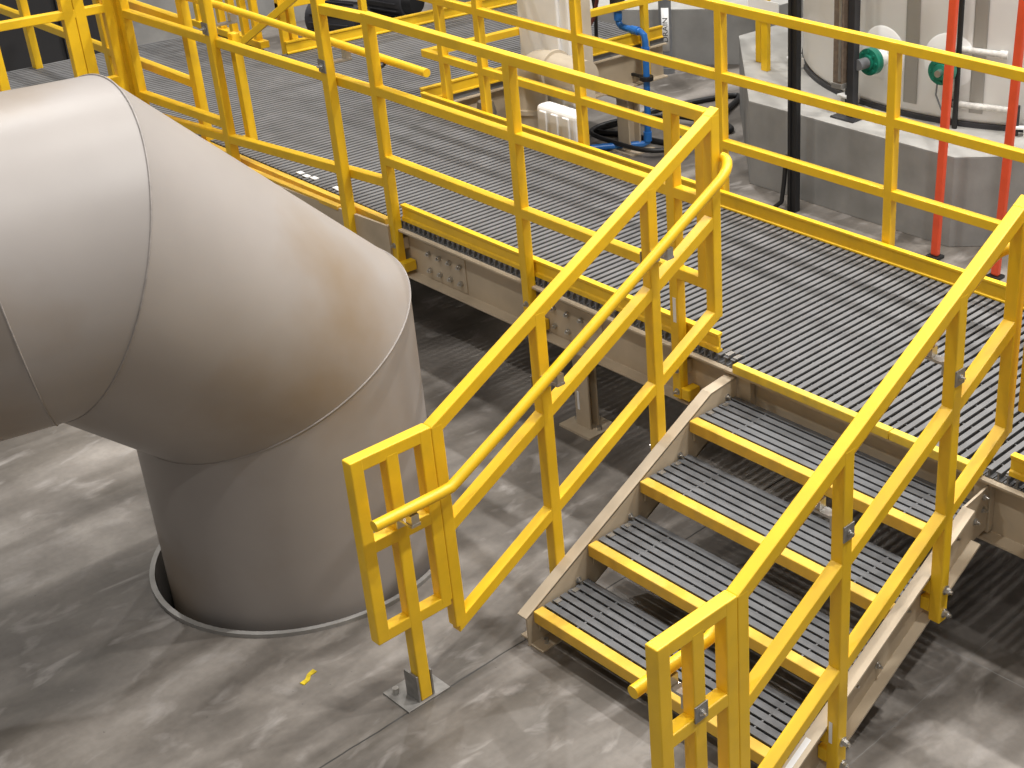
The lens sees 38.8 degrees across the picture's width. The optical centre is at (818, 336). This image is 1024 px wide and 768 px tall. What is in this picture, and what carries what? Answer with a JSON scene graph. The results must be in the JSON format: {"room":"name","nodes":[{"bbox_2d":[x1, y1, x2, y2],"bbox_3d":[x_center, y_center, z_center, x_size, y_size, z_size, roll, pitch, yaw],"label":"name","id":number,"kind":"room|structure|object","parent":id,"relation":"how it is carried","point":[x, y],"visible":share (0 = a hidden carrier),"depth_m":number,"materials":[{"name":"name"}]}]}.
{"room":"industrial plant interior","nodes":[
{"label":"industrial plant interior","id":0,"kind":"room"},
{"bbox_2d":[132,0,356,44],"bbox_3d":[-6.028,-4.849,11.524,0.250,5.000,28.000,21,33,34],"label":"wall","id":1,"kind":"structure","parent":0,"point":[144,34],"depth_m":12.59,"materials":[{"name":"paint"}]},
{"bbox_2d":[0,2,1023,767],"bbox_3d":[-0.046,-0.278,8.236,28.000,0.001,28.000,21,33,34],"label":"floor","id":2,"kind":"structure","parent":0,"point":[95,672],"depth_m":5.31,"materials":[{"name":"concrete"}]},
{"bbox_2d":[0,0,100,71],"bbox_3d":[-6.365,-3.105,11.175,0.630,2.200,1.200,21,33,34],"label":"tall cabinet","id":3,"kind":"object","parent":2,"relation":"on","point":[13,45],"visible":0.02,"depth_m":11.15,"materials":[{"name":"black metal"}]},
{"bbox_2d":[149,529,456,637],"bbox_3d":[-2.163,1.083,5.996,1.224,0.488,1.224,21,33,34],"label":"floor collar","id":4,"kind":"object","parent":2,"relation":"in","point":[159,582],"depth_m":5.45,"materials":[{"name":"metal"}]},
{"bbox_2d":[0,74,429,630],"bbox_3d":[-3.166,0.442,4.810,3.628,2.538,1.423,-14,30,-27],"label":"pipe","id":5,"kind":"object","parent":4,"relation":"in","point":[163,298],"visible":0.98,"depth_m":4.76,"materials":[{"name":"beige metal"}]},
{"bbox_2d":[0,308,54,441],"bbox_3d":[-3.693,0.094,4.297,2.366,1.436,1.092,-9,29,-19],"label":"outlet","id":6,"kind":"object","parent":5,"relation":"attached to","point":[27,335],"depth_m":4.24,"materials":[{"name":"beige metal"}]},
{"bbox_2d":[300,669,316,684],"bbox_3d":[-1.886,1.260,5.154,0.026,0.004,0.086,6,27,11],"label":"scrap","id":7,"kind":"object","parent":2,"relation":"on","point":[308,676],"visible":1,"depth_m":5.15,"materials":[{"name":"yellow plastic"}]},
{"bbox_2d":[301,0,370,37],"bbox_3d":[-4.335,-2.820,12.626,0.663,0.431,0.478,21,33,34],"label":"motor","id":8,"kind":"object","parent":2,"relation":"on","point":[334,23],"visible":0.19,"depth_m":12.49,"materials":[{"name":"grey metal"}]},
{"bbox_2d":[366,0,424,17],"bbox_3d":[-4.092,-3.197,13.375,0.663,0.431,0.440,21,33,34],"label":"motor","id":9,"kind":"object","parent":2,"relation":"on","point":[389,8],"visible":0.52,"depth_m":13.23,"materials":[{"name":"grey metal"}]},
{"bbox_2d":[476,100,496,114],"bbox_3d":[-2.181,-1.222,9.256,0.170,0.700,0.160,21,33,34],"label":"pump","id":10,"kind":"object","parent":2,"relation":"on","point":[479,101],"visible":0.18,"depth_m":9.09,"materials":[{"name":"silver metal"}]},
{"bbox_2d":[6,3,1023,558],"bbox_3d":[-0.879,-0.391,7.589,9.818,0.765,4.720,21,33,34],"label":"platform","id":11,"kind":"object","parent":2,"relation":"on","point":[829,322],"visible":0.47,"depth_m":6.84,"materials":[{"name":"silver metal"}]},
{"bbox_2d":[0,0,135,95],"bbox_3d":[-4.336,-1.537,7.885,0.048,1.405,0.890,21,33,34],"label":"guardrail","id":12,"kind":"object","parent":11,"relation":"attached to","point":[72,14],"visible":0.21,"depth_m":7.96,"materials":[{"name":"yellow metal"}]},
{"bbox_2d":[0,0,212,141],"bbox_3d":[-4.585,-1.964,8.716,2.670,1.205,0.048,21,33,34],"label":"guardrail","id":13,"kind":"object","parent":11,"relation":"attached to","point":[194,80],"visible":0.47,"depth_m":8.18,"materials":[{"name":"yellow metal"}]},
{"bbox_2d":[191,0,296,48],"bbox_3d":[-4.177,-2.575,9.776,1.326,1.067,0.280,19,32,31],"label":"guardrail","id":14,"kind":"object","parent":11,"relation":"on","point":[253,37],"visible":0.59,"depth_m":9.90,"materials":[{"name":"yellow metal"}]},
{"bbox_2d":[115,0,429,233],"bbox_3d":[-2.958,-1.316,7.449,2.675,1.485,0.221,20,33,33],"label":"guardrail","id":15,"kind":"object","parent":11,"relation":"attached to","point":[325,70],"visible":0.73,"depth_m":7.42,"materials":[{"name":"yellow metal"}]},
{"bbox_2d":[274,0,516,53],"bbox_3d":[-3.082,-2.709,10.358,0.081,1.325,2.100,21,33,34],"label":"guardrail","id":16,"kind":"object","parent":11,"relation":"attached to","point":[290,42],"visible":0.43,"depth_m":10.12,"materials":[{"name":"yellow metal"}]},
{"bbox_2d":[419,0,662,101],"bbox_3d":[-1.804,-2.214,9.424,0.086,1.325,2.170,21,33,34],"label":"guardrail","id":17,"kind":"object","parent":11,"relation":"attached to","point":[468,82],"visible":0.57,"depth_m":9.74,"materials":[{"name":"yellow metal"}]},
{"bbox_2d":[360,11,722,401],"bbox_3d":[-1.304,-0.614,6.307,2.265,1.335,0.105,21,33,34],"label":"guardrail","id":18,"kind":"object","parent":11,"relation":"attached to","point":[674,321],"visible":0.69,"depth_m":6.24,"materials":[{"name":"yellow metal"}]},
{"bbox_2d":[591,0,597,36],"bbox_3d":[-1.633,-2.601,10.032,0.046,0.932,0.058,21,33,34],"label":"hanging cable","id":19,"kind":"object","parent":11,"relation":"on","point":[593,1],"visible":0.51,"depth_m":10.19,"materials":[{"name":"black plastic"}]},
{"bbox_2d":[591,0,598,25],"bbox_3d":[-1.647,-2.553,9.939,0.200,0.933,0.027,-8,28,-17],"label":"hanging cable","id":20,"kind":"object","parent":11,"relation":"on","point":[596,1],"visible":0.31,"depth_m":10.04,"materials":[{"name":"red plastic"}]},
{"bbox_2d":[590,0,653,149],"bbox_3d":[-1.467,-2.102,10.002,0.378,1.588,0.448,21,33,34],"label":"pipe","id":21,"kind":"object","parent":11,"relation":"attached to","point":[646,77],"visible":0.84,"depth_m":10.13,"materials":[{"name":"blue plastic"}]},
{"bbox_2d":[613,11,621,20],"bbox_3d":[-1.460,-2.329,10.129,0.061,0.060,0.062,21,33,34],"label":"socket","id":22,"kind":"object","parent":21,"relation":"attached to","point":[618,14],"depth_m":10.11,"materials":[{"name":"blue plastic"}]},
{"bbox_2d":[643,131,651,141],"bbox_3d":[-1.272,-1.489,10.370,0.062,0.071,0.062,21,33,34],"label":"socket","id":23,"kind":"object","parent":21,"relation":"attached to","point":[647,134],"depth_m":10.35,"materials":[{"name":"blue plastic"}]},
{"bbox_2d":[419,0,1023,309],"bbox_3d":[0.203,-0.785,6.678,6.960,1.325,0.088,21,33,34],"label":"guardrail","id":24,"kind":"object","parent":11,"relation":"attached to","point":[885,251],"visible":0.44,"depth_m":6.92,"materials":[{"name":"yellow metal"}]},
{"bbox_2d":[1009,347,1023,481],"bbox_3d":[1.377,0.423,4.350,1.800,1.335,0.081,21,33,34],"label":"guardrail","id":25,"kind":"object","parent":11,"relation":"attached to","point":[1016,471],"visible":1,"depth_m":5.00,"materials":[{"name":"yellow metal"}]},
{"bbox_2d":[342,106,731,712],"bbox_3d":[-0.962,0.237,5.160,0.238,1.847,1.770,21,33,34],"label":"stair railing","id":26,"kind":"object","parent":2,"relation":"on","point":[433,511],"visible":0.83,"depth_m":5.03,"materials":[{"name":"yellow metal"}]},
{"bbox_2d":[517,0,595,107],"bbox_3d":[-1.723,-2.423,8.873,0.538,3.200,0.205,21,33,34],"label":"column","id":27,"kind":"structure","parent":2,"relation":"on","point":[551,12],"depth_m":8.97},
{"bbox_2d":[537,102,577,141],"bbox_3d":[-1.593,-1.036,8.765,0.370,0.830,0.132,21,33,34],"label":"tub","id":28,"kind":"object","parent":2,"relation":"on","point":[554,118],"visible":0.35,"depth_m":8.56,"materials":[{"name":"white plastic"}]},
{"bbox_2d":[517,49,598,128],"bbox_3d":[-1.731,-1.340,9.071,0.710,1.090,0.300,21,33,34],"label":"duct","id":29,"kind":"object","parent":2,"relation":"on","point":[530,100],"visible":0.3,"depth_m":8.83,"materials":[{"name":"beige metal"}]},
{"bbox_2d":[457,0,802,64],"bbox_3d":[-1.496,-3.556,14.083,4.104,0.500,4.104,21,33,34],"label":"concrete plinth","id":30,"kind":"object","parent":2,"relation":"on","point":[692,26],"visible":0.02,"depth_m":12.27,"materials":[{"name":"grey concrete"}]},
{"bbox_2d":[658,0,674,73],"bbox_3d":[-1.317,-3.024,11.830,0.140,1.600,0.140,21,33,34],"label":"drain pipe","id":31,"kind":"object","parent":2,"relation":"on","point":[664,6],"visible":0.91,"depth_m":11.97,"materials":[{"name":"grey plastic"}]},
{"bbox_2d":[594,93,739,144],"bbox_3d":[-0.989,-1.704,10.953,0.832,0.051,1.452,21,33,34],"label":"hose","id":32,"kind":"object","parent":2,"relation":"on","point":[601,131],"visible":0.36,"depth_m":11.08,"materials":[{"name":"black plastic"}]},
{"bbox_2d":[589,113,693,152],"bbox_3d":[-1.218,-1.560,10.581,0.858,0.038,0.846,21,33,34],"label":"hose","id":33,"kind":"object","parent":32,"relation":"on","point":[659,115],"visible":0.46,"depth_m":10.36,"materials":[{"name":"black plastic"}]},
{"bbox_2d":[517,362,989,767],"bbox_3d":[-0.243,0.833,5.207,1.401,0.762,1.183,21,33,34],"label":"staircase","id":34,"kind":"structure","parent":2,"relation":"on","point":[569,606],"depth_m":5.27,"materials":[{"name":"silver metal"}]},
{"bbox_2d":[748,0,778,70],"bbox_3d":[-0.421,-2.362,10.005,0.155,0.900,0.407,-8,28,-18],"label":"bracket","id":35,"kind":"object","parent":2,"relation":"on","point":[762,30],"visible":0.63,"depth_m":10.06,"materials":[{"name":"yellow metal"}]},
{"bbox_2d":[773,0,801,212],"bbox_3d":[-0.191,-2.362,8.579,0.178,3.400,0.074,7,28,11],"label":"pole","id":36,"kind":"object","parent":2,"relation":"on","point":[792,177],"visible":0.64,"depth_m":9.02,"materials":[{"name":"black metal"}]},
{"bbox_2d":[628,195,1023,767],"bbox_3d":[0.092,0.647,4.386,0.178,1.847,1.770,21,33,34],"label":"stair railing","id":37,"kind":"object","parent":2,"relation":"on","point":[724,619],"visible":0.99,"depth_m":4.31,"materials":[{"name":"yellow metal"}]},
{"bbox_2d":[830,0,860,122],"bbox_3d":[0.211,-2.603,8.624,0.195,2.600,0.150,21,33,34],"label":"pipe","id":38,"kind":"object","parent":2,"relation":"on","point":[846,12],"visible":0.88,"depth_m":9.01,"materials":[{"name":"grey metal"}]},
{"bbox_2d":[739,18,1023,246],"bbox_3d":[1.485,-1.785,10.583,4.104,0.600,4.104,21,33,34],"label":"concrete plinth","id":39,"kind":"object","parent":2,"relation":"on","point":[857,149],"visible":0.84,"depth_m":9.09,"materials":[{"name":"grey concrete"}]},
{"bbox_2d":[787,0,1023,136],"bbox_3d":[1.475,-3.575,9.585,3.324,3.504,3.572,21,33,34],"label":"storage tank","id":40,"kind":"object","parent":2,"relation":"on","point":[988,24],"visible":0.62,"depth_m":9.02,"materials":[{"name":"white paint"}]},
{"bbox_2d":[952,0,964,128],"bbox_3d":[0.898,-2.554,8.437,0.036,2.700,0.036,21,33,34],"label":"conduit","id":41,"kind":"object","parent":40,"relation":"attached to","point":[961,2],"visible":1,"depth_m":8.86,"materials":[{"name":"black plastic"}]},
{"bbox_2d":[951,99,1007,112],"bbox_3d":[1.048,-1.479,8.971,0.484,0.067,0.080,9,28,15],"label":"pipe","id":42,"kind":"object","parent":40,"relation":"attached to","point":[962,104],"visible":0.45,"depth_m":8.95,"materials":[{"name":"white plastic"}]},
{"bbox_2d":[955,44,1008,59],"bbox_3d":[1.006,-1.804,8.817,0.396,0.071,0.080,9,28,16],"label":"pipe","id":43,"kind":"object","parent":40,"relation":"attached to","point":[1004,55],"visible":0.69,"depth_m":8.78,"materials":[{"name":"white plastic"}]},
{"bbox_2d":[926,0,958,260],"bbox_3d":[0.760,-1.862,7.955,0.133,3.100,0.080,21,33,34],"label":"pole","id":44,"kind":"object","parent":2,"relation":"on","point":[953,8],"visible":0.88,"depth_m":8.24,"materials":[{"name":"red metal"}]},
{"bbox_2d":[986,0,1023,280],"bbox_3d":[1.111,-1.724,7.695,0.155,3.100,0.080,21,33,34],"label":"pole","id":45,"kind":"object","parent":2,"relation":"on","point":[1018,53],"visible":0.83,"depth_m":7.94,"materials":[{"name":"red metal"}]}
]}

